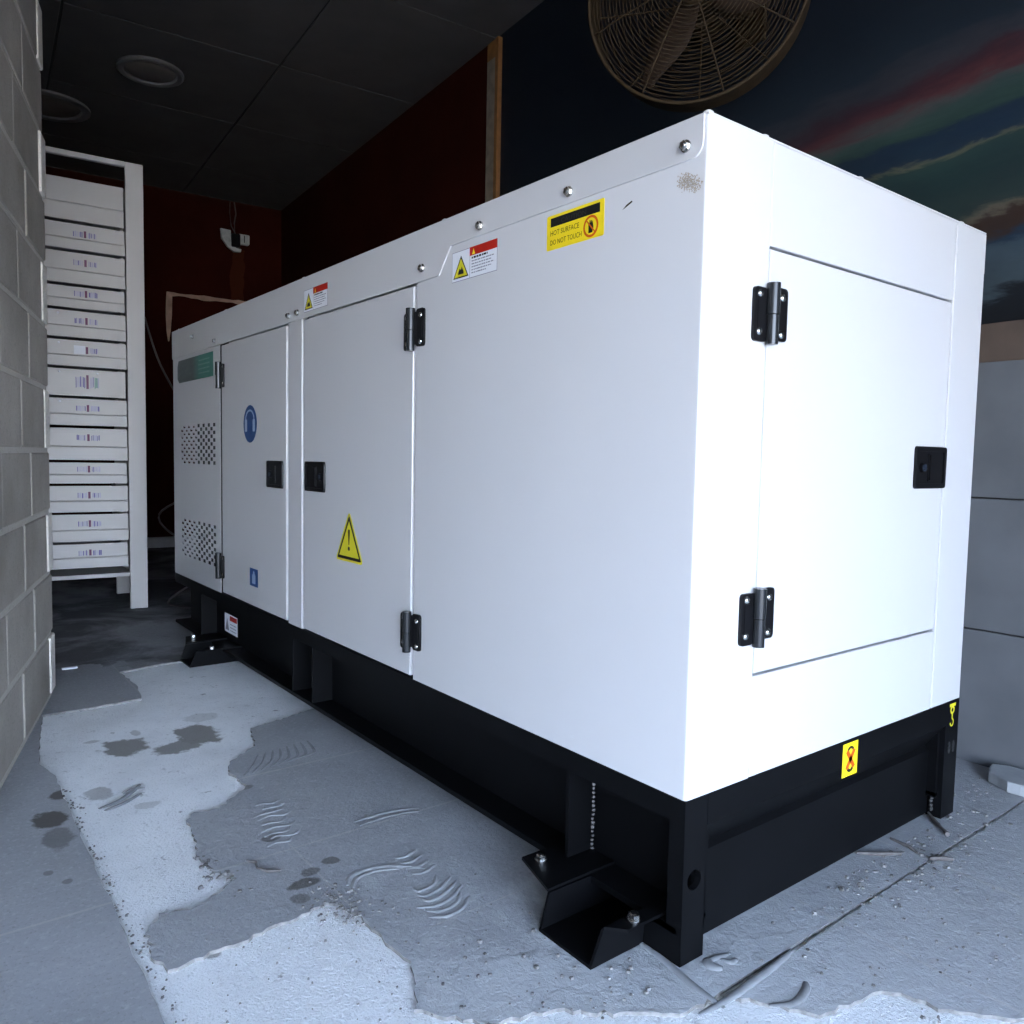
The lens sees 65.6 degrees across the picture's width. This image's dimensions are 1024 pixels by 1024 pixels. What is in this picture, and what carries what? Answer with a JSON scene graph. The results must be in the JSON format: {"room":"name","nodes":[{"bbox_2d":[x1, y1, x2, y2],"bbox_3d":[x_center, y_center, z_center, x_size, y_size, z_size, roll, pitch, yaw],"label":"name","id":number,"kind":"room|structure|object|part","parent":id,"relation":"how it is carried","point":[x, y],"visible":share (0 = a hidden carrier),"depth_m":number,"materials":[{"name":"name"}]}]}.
{"room":"mechanical room","nodes":[
{"label":"mechanical room","id":0,"kind":"room"},
{"bbox_2d":[0,0,55,788],"bbox_3d":[-1.526,-0.946,2.239,0.196,3.350,1.302,-1,4,-22],"label":"wall","id":1,"kind":"structure","parent":0,"point":[27,641],"depth_m":2.45,"materials":[{"name":"concrete"}]},
{"bbox_2d":[46,166,280,536],"bbox_3d":[-3.858,-1.327,7.191,4.113,3.350,0.150,-1,5,-34],"label":"wall","id":2,"kind":"structure","parent":0,"point":[185,252],"depth_m":7.53,"materials":[{"name":"red paint"}]},
{"bbox_2d":[53,536,194,547],"bbox_3d":[-3.884,0.301,7.202,3.611,0.100,0.019,-1,5,-34],"label":"baseboard","id":3,"kind":"structure","parent":2,"relation":"attached to","point":[152,542],"depth_m":7.53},
{"bbox_2d":[166,292,244,340],"bbox_3d":[-2.904,-1.851,7.689,0.835,0.464,0.007,-1,5,-34],"label":"trim","id":4,"kind":"structure","parent":2,"relation":"attached to","point":[169,295],"depth_m":7.49,"materials":[{"name":"paint"}]},
{"bbox_2d":[220,202,249,252],"bbox_3d":[-2.694,-2.772,7.721,0.270,0.476,0.059,-1,5,-33],"label":"wall socket","id":5,"kind":"object","parent":2,"relation":"attached to","point":[233,241],"visible":1,"depth_m":7.71,"materials":[{"name":"plastic"}]},
{"bbox_2d":[39,0,543,210],"bbox_3d":[-1.787,-2.691,2.109,6.213,0.140,10.700,-1,5,-34],"label":"ceiling","id":6,"kind":"structure","parent":0,"point":[273,96],"depth_m":5.16,"materials":[{"name":"tile"}]},
{"bbox_2d":[41,89,90,122],"bbox_3d":[-3.292,-2.877,5.630,0.540,0.024,0.540,-1,5,-34],"label":"recessed light","id":7,"kind":"object","parent":6,"relation":"in","point":[55,106],"visible":0.55,"depth_m":5.65,"materials":[{"name":"black metal"}]},
{"bbox_3d":[-3.292,-2.875,5.631,0.410,0.021,0.410,-1,5,-34],"label":"lamp glass","id":8,"kind":"part","parent":7,"relation":"part of","materials":[{"name":"grey glass"}]},
{"bbox_2d":[116,55,183,87],"bbox_3d":[-2.321,-2.822,5.100,0.400,0.024,0.400,-1,5,-34],"label":"recessed light","id":9,"kind":"object","parent":6,"relation":"in","point":[145,70],"visible":1,"depth_m":5.07,"materials":[{"name":"grey metal"}]},
{"bbox_3d":[-2.321,-2.821,5.101,0.304,0.021,0.304,-1,5,-34],"label":"lamp glass","id":10,"kind":"part","parent":9,"relation":"part of","materials":[{"name":"grey glass"}]},
{"bbox_2d":[0,546,1023,1023],"bbox_3d":[-1.792,0.727,2.332,6.590,0.009,10.792,-2,5,-38],"label":"floor","id":11,"kind":"structure","parent":0,"point":[131,713],"depth_m":1.67,"materials":[{"name":"grey concrete"}]},
{"bbox_2d":[61,666,77,669],"bbox_3d":[-1.848,0.651,3.317,0.057,0.006,0.022,-2,5,-38],"label":"chip","id":12,"kind":"object","parent":11,"relation":"on","point":[71,667],"visible":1,"depth_m":3.31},
{"bbox_2d":[42,146,147,608],"bbox_3d":[-2.695,-0.707,4.529,1.020,2.520,0.600,-1,5,-34],"label":"rack","id":13,"kind":"object","parent":11,"relation":"on","point":[94,261],"visible":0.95,"depth_m":4.43,"materials":[{"name":"white metal"}]},
{"bbox_3d":[-2.664,-1.709,4.439,0.820,0.223,0.550,-1,5,-34],"label":"drawer","id":14,"kind":"part","parent":13,"relation":"part of","materials":[{"name":"white metal"}]},
{"bbox_3d":[-2.669,-1.346,4.465,0.824,0.169,0.550,-1,5,-34],"label":"drawer","id":15,"kind":"part","parent":13,"relation":"part of","materials":[{"name":"white metal"}]},
{"bbox_3d":[-2.666,-1.514,4.453,0.824,0.140,0.550,-1,5,-34],"label":"drawer","id":16,"kind":"part","parent":13,"relation":"part of","materials":[{"name":"white metal"}]},
{"bbox_3d":[-2.675,-1.044,4.485,0.824,0.145,0.550,-1,5,-34],"label":"drawer","id":17,"kind":"part","parent":13,"relation":"part of","materials":[{"name":"white metal"}]},
{"bbox_3d":[-2.686,-0.729,4.510,0.820,0.147,0.538,-1,5,-34],"label":"drawer","id":18,"kind":"part","parent":13,"relation":"part of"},
{"bbox_3d":[-2.674,-1.189,4.474,0.820,0.117,0.550,-1,5,-34],"label":"drawer","id":19,"kind":"part","parent":13,"relation":"part of","materials":[{"name":"white metal"}]},
{"bbox_3d":[-2.678,-0.887,4.496,0.824,0.143,0.550,-1,5,-34],"label":"drawer","id":20,"kind":"part","parent":13,"relation":"part of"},
{"bbox_3d":[-2.688,-0.391,4.529,0.824,0.177,0.550,-1,5,-34],"label":"drawer","id":21,"kind":"part","parent":13,"relation":"part of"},
{"bbox_3d":[-2.692,-0.231,4.539,0.820,0.116,0.550,-1,5,-34],"label":"drawer","id":22,"kind":"part","parent":13,"relation":"part of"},
{"bbox_3d":[-2.684,-0.567,4.517,0.824,0.148,0.550,-1,5,-34],"label":"drawer","id":23,"kind":"part","parent":13,"relation":"part of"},
{"bbox_3d":[-2.693,-0.086,4.550,0.824,0.146,0.550,-1,5,-34],"label":"drawer","id":24,"kind":"part","parent":13,"relation":"part of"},
{"bbox_3d":[-2.701,0.233,4.571,0.820,0.135,0.550,-1,5,-34],"label":"drawer","id":25,"kind":"part","parent":13,"relation":"part of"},
{"bbox_3d":[-2.697,0.076,4.561,0.824,0.151,0.550,-1,5,-34],"label":"drawer","id":26,"kind":"part","parent":13,"relation":"part of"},
{"bbox_2d":[145,317,172,389],"bbox_3d":[-1.763,-0.739,4.468,0.961,0.777,0.106,4,5,36],"label":"loose cable","id":27,"kind":"object","parent":13,"relation":"attached to","point":[151,340],"visible":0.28,"depth_m":4.70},
{"bbox_2d":[98,784,144,810],"bbox_3d":[-1.018,0.753,2.095,0.053,0.005,0.164,2,4,10],"label":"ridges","id":28,"kind":"object","parent":11,"relation":"on","point":[131,791],"visible":1,"depth_m":2.08,"materials":[{"name":"grey concrete"}]},
{"bbox_2d":[167,587,190,608],"bbox_3d":[-1.700,0.425,4.494,0.746,0.306,0.187,4,5,40],"label":"loose cable","id":29,"kind":"object","parent":11,"relation":"on","point":[184,588],"visible":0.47,"depth_m":4.63,"materials":[{"name":"black rubber"}]},
{"bbox_2d":[246,860,279,872],"bbox_3d":[-0.553,0.782,1.750,0.098,0.006,0.022,3,4,29],"label":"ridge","id":30,"kind":"object","parent":11,"relation":"on","point":[249,861],"visible":1,"depth_m":1.74,"materials":[{"name":"grey concrete"}]},
{"bbox_2d":[252,799,298,846],"bbox_3d":[-0.588,0.769,1.977,0.099,0.003,0.251,-1,4,-30],"label":"ridges","id":31,"kind":"object","parent":11,"relation":"on","point":[276,801],"visible":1,"depth_m":1.97,"materials":[{"name":"grey concrete"}]},
{"bbox_2d":[243,741,315,775],"bbox_3d":[-0.709,0.738,2.394,0.113,0.003,0.287,4,5,41],"label":"ridges","id":32,"kind":"object","parent":11,"relation":"on","point":[308,742],"visible":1,"depth_m":2.39,"materials":[{"name":"grey concrete"}]},
{"bbox_2d":[346,864,425,887],"bbox_3d":[-0.283,0.791,1.746,0.179,0.005,0.066,-1,4,-30],"label":"strip","id":33,"kind":"object","parent":11,"relation":"on","point":[369,870],"visible":1,"depth_m":1.75,"materials":[{"name":"grey concrete"}]},
{"bbox_2d":[354,807,419,825],"bbox_3d":[-0.316,0.771,2.024,0.178,0.004,0.042,-1,5,-33],"label":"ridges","id":34,"kind":"object","parent":11,"relation":"on","point":[410,808],"visible":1,"depth_m":2.02,"materials":[{"name":"grey concrete"}]},
{"bbox_2d":[394,849,434,874],"bbox_3d":[-0.218,0.789,1.788,0.062,0.004,0.106,-2,5,-38],"label":"ridges","id":35,"kind":"object","parent":11,"relation":"on","point":[421,864],"visible":1,"depth_m":1.78,"materials":[{"name":"grey concrete"}]},
{"bbox_2d":[412,875,469,917],"bbox_3d":[-0.150,0.799,1.654,0.128,0.003,0.152,-2,5,-38],"label":"ridges","id":36,"kind":"object","parent":11,"relation":"on","point":[435,880],"visible":1,"depth_m":1.64,"materials":[{"name":"grey concrete"}]},
{"bbox_2d":[62,776,1023,1023],"bbox_3d":[0.173,0.802,1.724,2.685,0.013,1.134,1,4,-6],"label":"crumbs","id":37,"kind":"object","parent":11,"relation":"on","point":[841,888],"visible":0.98,"depth_m":1.62,"materials":[{"name":"grey concrete"}]},
{"bbox_2d":[172,109,985,1015],"bbox_3d":[-0.217,-0.044,2.965,1.364,1.508,3.393,-2,5,-38],"label":"generator","id":38,"kind":"object","parent":11,"relation":"on","point":[619,499],"depth_m":1.72,"materials":[{"name":"white metal"}]},
{"bbox_2d":[158,502,194,544],"bbox_3d":[-1.754,0.007,4.460,0.857,0.470,0.030,4,5,37],"label":"loose cable","id":39,"kind":"object","parent":38,"relation":"attached to","point":[171,504],"visible":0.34,"depth_m":4.66,"materials":[{"name":"black rubber"}]},
{"bbox_3d":[-1.462,-0.267,3.673,0.005,1.189,0.720,-2,5,-38],"label":"louvre panel","id":40,"kind":"part","parent":38,"relation":"part of","materials":[{"name":"white metal"}]},
{"bbox_3d":[-1.007,-0.155,3.108,0.026,1.048,0.705,-2,5,-38],"label":"door","id":41,"kind":"part","parent":38,"relation":"part of","materials":[{"name":"white metal"}]},
{"bbox_3d":[-0.745,-0.143,2.769,0.026,1.092,0.118,-2,5,-38],"label":"pillar panel","id":42,"kind":"part","parent":38,"relation":"part of","materials":[{"name":"white metal"}]},
{"bbox_3d":[-0.480,-0.099,2.428,0.026,1.048,0.721,-2,5,-38],"label":"door","id":43,"kind":"part","parent":38,"relation":"part of","materials":[{"name":"white metal"}]},
{"bbox_3d":[-0.263,0.548,3.050,1.094,0.308,3.275,-2,5,-38],"label":"frame","id":44,"kind":"part","parent":38,"relation":"part of","materials":[{"name":"black metal"}]},
{"bbox_3d":[0.103,-0.110,1.802,0.183,1.189,0.945,-2,5,-38],"label":"panel","id":45,"kind":"part","parent":38,"relation":"part of","materials":[{"name":"white metal"}]},
{"bbox_3d":[0.355,0.821,1.481,0.281,0.005,0.240,-2,5,-38],"label":"mortar strip","id":46,"kind":"part","parent":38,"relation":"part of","materials":[{"name":"grey concrete"}]},
{"bbox_3d":[0.744,0.402,1.757,0.744,0.198,0.025,-2,5,-38],"label":"panel","id":47,"kind":"part","parent":38,"relation":"part of","materials":[{"name":"white metal"}]},
{"bbox_3d":[0.753,-0.098,1.723,0.738,0.795,0.025,-2,5,-38],"label":"door","id":48,"kind":"part","parent":38,"relation":"part of","materials":[{"name":"white metal"}]},
{"bbox_3d":[0.763,-0.593,1.690,0.744,0.186,0.025,-2,5,-38],"label":"panel","id":49,"kind":"part","parent":38,"relation":"part of","materials":[{"name":"white metal"}]},
{"bbox_3d":[1.115,-0.104,2.003,0.160,1.189,0.025,-2,5,-38],"label":"corner post","id":50,"kind":"part","parent":38,"relation":"part of","materials":[{"name":"white metal"}]},
{"bbox_2d":[702,953,737,970],"bbox_3d":[0.379,0.823,1.454,0.068,0.007,0.045,-2,5,-38],"label":"ridges","id":51,"kind":"object","parent":11,"relation":"on","point":[709,963],"visible":1,"depth_m":1.45,"materials":[{"name":"grey concrete"}]},
{"bbox_2d":[768,981,809,1006],"bbox_3d":[0.484,0.832,1.361,0.109,0.005,0.034,-2,5,-38],"label":"lump","id":52,"kind":"object","parent":11,"relation":"on","point":[803,993],"visible":1,"depth_m":1.35,"materials":[{"name":"grey concrete"}]},
{"bbox_2d":[856,851,901,855],"bbox_3d":[0.860,0.800,1.859,0.107,0.009,0.012,1,4,0],"label":"twig","id":53,"kind":"object","parent":11,"relation":"on","point":[857,852],"visible":1,"depth_m":1.86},
{"bbox_2d":[890,837,917,853],"bbox_3d":[0.943,0.799,1.905,0.015,0.008,0.079,-1,4,-23],"label":"twig","id":54,"kind":"object","parent":11,"relation":"on","point":[910,847],"visible":1,"depth_m":1.90,"materials":[{"name":"wood"}]},
{"bbox_2d":[927,812,949,835],"bbox_3d":[1.081,0.792,2.022,0.014,0.010,0.121,2,4,6],"label":"twig","id":55,"kind":"object","parent":11,"relation":"on","point":[932,818],"visible":1,"depth_m":2.01,"materials":[{"name":"wood"}]},
{"bbox_2d":[929,856,953,860],"bbox_3d":[0.995,0.803,1.841,0.054,0.010,0.012,1,4,1],"label":"twig","id":56,"kind":"object","parent":11,"relation":"on","point":[937,858],"visible":1,"depth_m":1.84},
{"bbox_2d":[988,764,1023,796],"bbox_3d":[1.482,0.772,2.256,0.220,0.032,0.158,3,4,29],"label":"stone slab","id":57,"kind":"object","parent":11,"relation":"on","point":[1010,779],"visible":1,"depth_m":2.27,"materials":[{"name":"grey stone"}]},
{"bbox_2d":[281,0,1023,637],"bbox_3d":[0.649,-1.004,3.713,0.154,3.350,10.650,-1,5,-34],"label":"wall","id":58,"kind":"structure","parent":0,"point":[922,101],"depth_m":3.01,"materials":[{"name":"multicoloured paint"}]},
{"bbox_2d":[485,36,502,202],"bbox_3d":[-0.133,-1.078,4.731,0.030,3.330,0.125,-1,5,-34],"label":"trim","id":59,"kind":"structure","parent":58,"relation":"attached to","point":[494,59],"depth_m":4.62,"materials":[{"name":"brown wood"}]},
{"bbox_2d":[588,0,810,111],"bbox_3d":[0.673,-1.837,2.809,0.716,0.779,0.568,0,4,-16],"label":"wall fan","id":60,"kind":"object","parent":58,"relation":"attached to","point":[704,19],"visible":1,"depth_m":2.83,"materials":[{"name":"brown metal"}]},
{"bbox_3d":[0.574,-1.687,2.861,0.228,0.296,0.047,4,5,39],"label":"fan blade","id":61,"kind":"part","parent":60,"relation":"part of","materials":[{"name":"brown metal"}]},
{"bbox_3d":[0.684,-1.851,2.871,0.149,0.149,0.278,3,9,22],"label":"motor","id":62,"kind":"part","parent":60,"relation":"part of","materials":[{"name":"brown metal"}]},
{"bbox_3d":[0.835,-1.825,2.727,0.303,0.160,0.091,3,9,22],"label":"fan blade","id":63,"kind":"part","parent":60,"relation":"part of","materials":[{"name":"brown metal"}]},
{"bbox_2d":[956,360,1023,769],"bbox_3d":[1.825,0.203,1.930,0.023,1.228,5.800,-2,5,-38],"label":"wall","id":64,"kind":"structure","parent":0,"point":[991,694],"depth_m":2.39,"materials":[{"name":"grey concrete"}]}
]}

